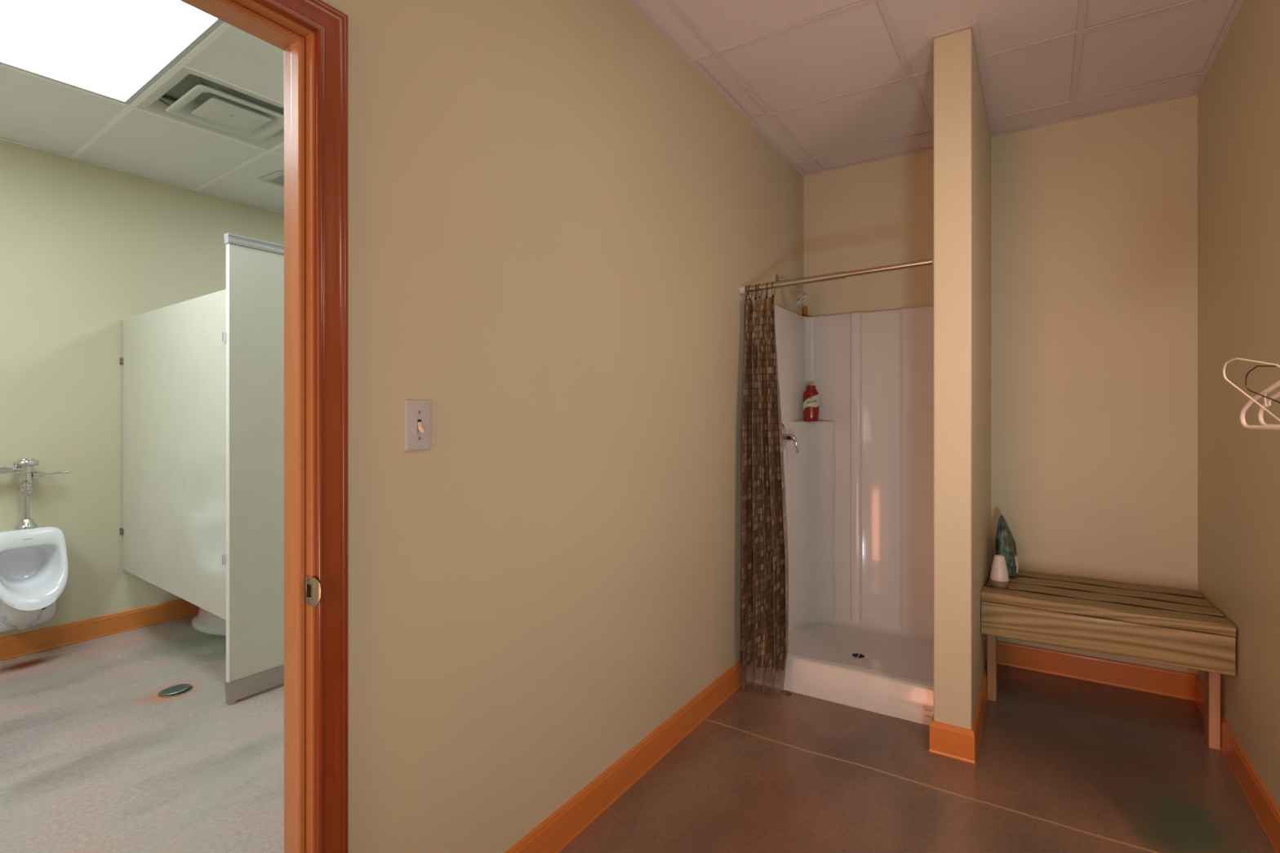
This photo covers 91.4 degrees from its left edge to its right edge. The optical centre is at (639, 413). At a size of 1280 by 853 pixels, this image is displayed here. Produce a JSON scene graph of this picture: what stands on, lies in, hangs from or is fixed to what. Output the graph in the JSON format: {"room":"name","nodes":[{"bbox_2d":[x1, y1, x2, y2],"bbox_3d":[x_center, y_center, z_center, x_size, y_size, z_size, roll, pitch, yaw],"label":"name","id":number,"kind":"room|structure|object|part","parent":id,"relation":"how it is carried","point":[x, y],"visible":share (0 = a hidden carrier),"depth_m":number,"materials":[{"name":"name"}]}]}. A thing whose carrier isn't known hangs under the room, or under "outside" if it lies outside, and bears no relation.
{"room":"shower changing room","nodes":[
{"label":"shower changing room","id":0,"kind":"room"},
{"bbox_2d":[0,139,284,637],"bbox_3d":[-3.099,-0.220,3.785,0.100,3.040,4.635,0,0,33],"label":"wall","id":1,"kind":"structure","parent":0,"point":[86,248],"depth_m":3.56,"materials":[{"name":"paint"}]},
{"bbox_2d":[0,526,68,632],"bbox_3d":[-3.196,0.879,3.259,0.302,0.542,0.300,0,0,33],"label":"urinal","id":2,"kind":"object","parent":1,"relation":"attached to","point":[34,563],"visible":1,"depth_m":3.28,"materials":[{"name":"ceramic"}]},
{"bbox_3d":[-3.309,1.000,3.331,0.032,0.300,0.300,0,0,33],"label":"plate","id":3,"kind":"part","parent":2,"relation":"part of","materials":[{"name":"white ceramic"}]},
{"bbox_2d":[0,457,69,529],"bbox_3d":[-3.273,0.422,3.283,0.117,0.370,0.413,0,0,40],"label":"valve","id":4,"kind":"object","parent":2,"relation":"attached to","point":[24,467],"visible":1,"depth_m":3.29,"materials":[{"name":"silver metal"}]},
{"bbox_2d":[32,471,44,478],"bbox_3d":[-3.220,0.328,3.344,0.040,0.040,0.050,0,0,33],"label":"handle","id":5,"kind":"object","parent":4,"relation":"attached to","point":[36,474],"depth_m":3.33,"materials":[{"name":"silver metal"}]},
{"bbox_3d":[-3.176,0.325,3.398,0.012,0.015,0.113,0,0,37],"label":"handle","id":6,"kind":"part","parent":4,"relation":"part of","materials":[{"name":"silver metal"}]},
{"bbox_2d":[0,598,199,661],"bbox_3d":[-3.050,1.240,3.754,0.014,0.120,4.435,0,0,33],"label":"baseboard","id":7,"kind":"structure","parent":1,"relation":"attached to","point":[22,644],"depth_m":3.59,"materials":[{"name":"orange wood"}]},
{"bbox_2d":[0,22,284,213],"bbox_3d":[-1.772,-1.448,2.924,3.592,0.019,4.879,0,0,33],"label":"ceiling","id":8,"kind":"structure","parent":0,"point":[37,112],"depth_m":3.19,"materials":[{"name":"white tile"}]},
{"bbox_2d":[0,0,224,104],"bbox_3d":[-2.076,-1.476,2.336,1.196,0.069,0.586,0,0,36],"label":"ceiling light","id":9,"kind":"object","parent":8,"relation":"attached to","point":[115,50],"visible":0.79,"depth_m":2.42,"materials":[{"name":"translucent white plastic"},{"name":"metal"}]},
{"bbox_2d":[135,66,284,150],"bbox_3d":[-1.966,-1.472,3.009,0.586,0.096,0.586,0,0,36],"label":"ceiling vent","id":10,"kind":"object","parent":8,"relation":"in","point":[190,97],"visible":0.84,"depth_m":2.99,"materials":[{"name":"metal"}]},
{"bbox_3d":[-1.966,-1.431,3.009,0.260,0.014,0.260,0,0,36],"label":"plate","id":11,"kind":"part","parent":10,"relation":"part of","materials":[{"name":"beige metal"}]},
{"bbox_2d":[257,170,284,187],"bbox_3d":[-2.178,-1.437,3.887,0.260,0.005,0.260,0,0,33],"label":"ceiling vent","id":12,"kind":"object","parent":8,"relation":"in","point":[277,178],"visible":0.44,"depth_m":3.83,"materials":[{"name":"white metal"}]},
{"bbox_2d":[321,0,803,852],"bbox_3d":[-0.488,-0.220,1.580,0.105,3.040,5.535,0,0,33],"label":"wall","id":13,"kind":"structure","parent":0,"point":[557,222],"depth_m":1.75,"materials":[{"name":"paint"}]},
{"bbox_2d":[179,0,347,852],"bbox_3d":[-0.910,0.242,0.915,0.148,2.115,0.954,0,0,33],"label":"door frame","id":14,"kind":"structure","parent":13,"relation":"in","point":[312,35],"depth_m":1.24,"materials":[{"name":"brown wood"}]},
{"bbox_3d":[-0.860,0.242,0.883,0.018,2.115,0.954,0,0,33],"label":"casing","id":15,"kind":"part","parent":14,"relation":"part of","materials":[{"name":"brown wood"}]},
{"bbox_3d":[-0.645,0.351,1.231,0.045,0.057,0.005,0,0,27],"label":"strike plate","id":16,"kind":"part","parent":14,"relation":"part of","materials":[{"name":"silver metal"}]},
{"bbox_2d":[404,400,431,451],"bbox_3d":[-0.504,0.028,1.437,0.021,0.117,0.073,0,0,33],"label":"light switch","id":17,"kind":"object","parent":13,"relation":"attached to","point":[417,413],"visible":1,"depth_m":1.43,"materials":[{"name":"white plastic"}]},
{"bbox_2d":[505,660,746,852],"bbox_3d":[-0.045,1.240,2.162,0.014,0.120,2.079,0,0,33],"label":"baseboard","id":18,"kind":"structure","parent":13,"relation":"attached to","point":[559,829],"depth_m":2.14,"materials":[{"name":"orange wood"}]},
{"bbox_2d":[738,257,933,294],"bbox_3d":[0.846,-0.602,2.765,0.865,0.065,0.039,0,0,33],"label":"curtain rod","id":19,"kind":"object","parent":13,"relation":"attached to","point":[839,275],"visible":0.8,"depth_m":2.75,"materials":[{"name":"silver metal"}]},
{"bbox_2d":[771,281,775,297],"bbox_3d":[0.620,-0.574,2.910,0.011,0.078,0.045,0,0,33],"label":"curtain ring","id":20,"kind":"object","parent":19,"relation":"hanging from","point":[772,282],"visible":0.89,"depth_m":2.90,"materials":[{"name":"brown metal"}]},
{"bbox_2d":[0,613,1275,852],"bbox_3d":[-1.109,1.350,1.977,5.400,0.100,5.535,0,0,33],"label":"floor","id":21,"kind":"structure","parent":0,"point":[1064,764],"depth_m":2.25,"materials":[{"name":"brown concrete"}]},
{"bbox_2d":[157,683,192,697],"bbox_3d":[-2.172,1.293,2.923,0.132,0.015,0.132,0,0,33],"label":"floor drain","id":22,"kind":"object","parent":21,"relation":"on","point":[180,689],"visible":1,"depth_m":2.91,"materials":[{"name":"metal"}]},
{"bbox_2d":[119,232,284,705],"bbox_3d":[-1.845,0.250,4.192,1.573,2.100,2.392,0,0,33],"label":"partition","id":23,"kind":"object","parent":21,"relation":"on","point":[203,376],"depth_m":2.94,"materials":[{"name":"plastic"}]},
{"bbox_3d":[-2.456,0.187,3.267,1.526,1.490,0.022,0,0,37],"label":"panel","id":24,"kind":"part","parent":23,"relation":"part of","materials":[{"name":"plastic"}]},
{"bbox_3d":[-1.837,0.222,2.787,0.029,1.956,0.005,0,0,33],"label":"edge trim","id":25,"kind":"part","parent":23,"relation":"part of","materials":[{"name":"silver metal"}]},
{"bbox_2d":[191,607,226,635],"bbox_3d":[-2.541,0.921,3.849,0.769,0.757,0.376,0,0,33],"label":"toilet","id":26,"kind":"object","parent":21,"relation":"on","point":[206,622],"visible":0.09,"depth_m":3.73,"materials":[{"name":"white ceramic"}]},
{"bbox_2d":[746,273,933,725],"bbox_3d":[1.115,0.269,3.187,0.865,2.062,0.898,0,0,33],"label":"shower stall","id":27,"kind":"object","parent":21,"relation":"on","point":[859,477],"visible":0.8,"depth_m":3.50,"materials":[{"name":"white plastic"}]},
{"bbox_3d":[0.788,-0.701,3.388,0.096,0.078,0.021,0,0,33],"label":"arm","id":28,"kind":"part","parent":27,"relation":"part of","materials":[{"name":"silver metal"}]},
{"bbox_3d":[0.821,0.165,3.350,0.064,0.100,0.025,0,0,24],"label":"lever","id":29,"kind":"part","parent":27,"relation":"part of","materials":[{"name":"silver metal"}]},
{"bbox_2d":[803,306,807,316],"bbox_3d":[0.998,-0.612,3.772,0.028,0.069,0.028,0,0,33],"label":"bottle","id":30,"kind":"object","parent":27,"relation":"on","point":[805,308],"visible":0.65,"depth_m":3.76,"materials":[{"name":"orange plastic"}]},
{"bbox_2d":[802,385,819,421],"bbox_3d":[0.984,-0.056,3.596,0.093,0.206,0.058,0,0,15],"label":"wash bottle","id":31,"kind":"object","parent":27,"relation":"on","point":[811,397],"visible":1,"depth_m":3.57,"materials":[{"name":"red plastic"}]},
{"bbox_2d":[789,421,835,626],"bbox_3d":[0.987,0.646,3.575,0.173,1.197,0.307,0,0,33],"label":"corner shelf","id":32,"kind":"object","parent":27,"relation":"attached to","point":[812,469],"depth_m":3.61,"materials":[{"name":"white plastic"}]},
{"bbox_2d":[981,569,1235,750],"bbox_3d":[1.986,1.033,2.751,0.805,0.534,0.694,0,0,33],"label":"wooden bench","id":33,"kind":"object","parent":21,"relation":"on","point":[1159,624],"visible":0.94,"depth_m":2.49,"materials":[{"name":"brown wood"}]},
{"bbox_3d":[1.612,1.113,2.859,0.036,0.374,0.090,0,0,33],"label":"leg","id":34,"kind":"part","parent":33,"relation":"part of","materials":[{"name":"brown wood"}]},
{"bbox_2d":[989,554,1008,588],"bbox_3d":[1.597,0.702,2.777,0.075,0.140,0.075,0,0,33],"label":"bottle","id":35,"kind":"object","parent":33,"relation":"on","point":[999,578],"visible":1,"depth_m":2.75,"materials":[{"name":"white plastic"}]},
{"bbox_2d":[995,515,1018,577],"bbox_3d":[1.785,0.640,3.040,0.103,0.280,0.200,0,0,33],"label":"iron","id":36,"kind":"object","parent":33,"relation":"on","point":[1005,543],"visible":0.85,"depth_m":2.98,"materials":[{"name":"green"}]},
{"bbox_3d":[2.246,1.113,2.453,0.034,0.374,0.090,0,0,33],"label":"leg","id":37,"kind":"part","parent":33,"relation":"part of","materials":[{"name":"brown wood"}]},
{"bbox_2d":[627,0,1244,176],"bbox_3d":[0.319,-1.450,1.063,1.810,0.022,5.335,0,0,33],"label":"ceiling","id":38,"kind":"structure","parent":0,"point":[831,85],"depth_m":2.54,"materials":[{"name":"tile"}]},
{"bbox_2d":[933,27,991,729],"bbox_3d":[1.479,-0.070,2.830,0.130,2.740,1.108,0,0,33],"label":"wall partition","id":39,"kind":"structure","parent":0,"point":[962,133],"depth_m":2.38,"materials":[{"name":"paint"}]},
{"bbox_2d":[928,660,986,764],"bbox_3d":[1.472,1.240,2.819,0.158,0.120,1.109,0,0,33],"label":"baseboard","id":40,"kind":"structure","parent":39,"relation":"attached to","point":[953,742],"depth_m":2.37,"materials":[{"name":"orange wood"}]},
{"bbox_2d":[803,94,1197,674],"bbox_3d":[1.825,-0.220,3.325,1.910,3.040,0.100,0,0,33],"label":"wall","id":41,"kind":"structure","parent":0,"point":[1094,219],"depth_m":3.06,"materials":[{"name":"paint"}]},
{"bbox_2d":[997,640,1197,701],"bbox_3d":[2.172,1.240,3.036,0.815,0.120,0.014,0,0,33],"label":"baseboard","id":42,"kind":"structure","parent":41,"relation":"attached to","point":[1158,681],"depth_m":3.01,"materials":[{"name":"orange wood"}]},
{"bbox_2d":[1197,0,1279,810],"bbox_3d":[1.096,-0.220,0.507,0.100,3.040,5.435,0,0,33],"label":"wall","id":43,"kind":"structure","parent":0,"point":[1238,99],"depth_m":2.19,"materials":[{"name":"paint"}]},
{"bbox_2d":[1194,675,1279,852],"bbox_3d":[1.072,1.240,0.574,0.014,0.120,5.323,0,0,33],"label":"baseboard","id":44,"kind":"structure","parent":43,"relation":"attached to","point":[1264,806],"depth_m":2.09,"materials":[{"name":"orange wood"}]},
{"bbox_3d":[1.336,-0.140,1.163,0.204,0.060,0.060,0,0,33],"label":"wall hook","id":45,"kind":"object","parent":43,"relation":"attached to","visible":0},
{"bbox_2d":[1222,357,1279,422],"bbox_3d":[1.279,-0.044,1.269,0.004,0.224,0.327,0,0,18],"label":"clothes hanger","id":46,"kind":"object","parent":45,"relation":"hanging from","point":[1236,358],"visible":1,"depth_m":1.33,"materials":[{"name":"white plastic"}]},
{"bbox_2d":[1240,380,1279,430],"bbox_3d":[1.277,-0.059,1.201,0.008,0.189,0.428,0,0,20],"label":"clothes hanger","id":47,"kind":"object","parent":45,"relation":"hanging from","point":[1277,384],"visible":0.99,"depth_m":1.33,"materials":[{"name":"white plastic"}]},
{"bbox_2d":[1244,365,1279,403],"bbox_3d":[1.278,-0.069,1.234,0.003,0.171,0.283,0,0,19],"label":"clothes hanger","id":48,"kind":"object","parent":45,"relation":"hanging from","point":[1255,367],"visible":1,"depth_m":1.33,"materials":[{"name":"metal"}]},
{"bbox_2d":[1257,391,1279,426],"bbox_3d":[1.303,-0.059,1.186,0.008,0.190,0.428,0,0,20],"label":"clothes hanger","id":49,"kind":"object","parent":45,"relation":"hanging from","point":[1260,413],"visible":0.73,"depth_m":1.37,"materials":[{"name":"white plastic"}]},
{"bbox_3d":[0.508,-0.569,2.981,0.012,0.078,0.044,0,0,33],"label":"curtain ring","id":50,"kind":"object","parent":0,"visible":0},
{"bbox_2d":[739,297,788,678],"bbox_3d":[0.577,0.368,2.908,0.237,1.820,0.147,0,0,30],"label":"shower curtain","id":51,"kind":"object","parent":50,"relation":"hanging from","point":[764,611],"visible":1,"depth_m":2.91,"materials":[{"name":"fabric"}]}
]}

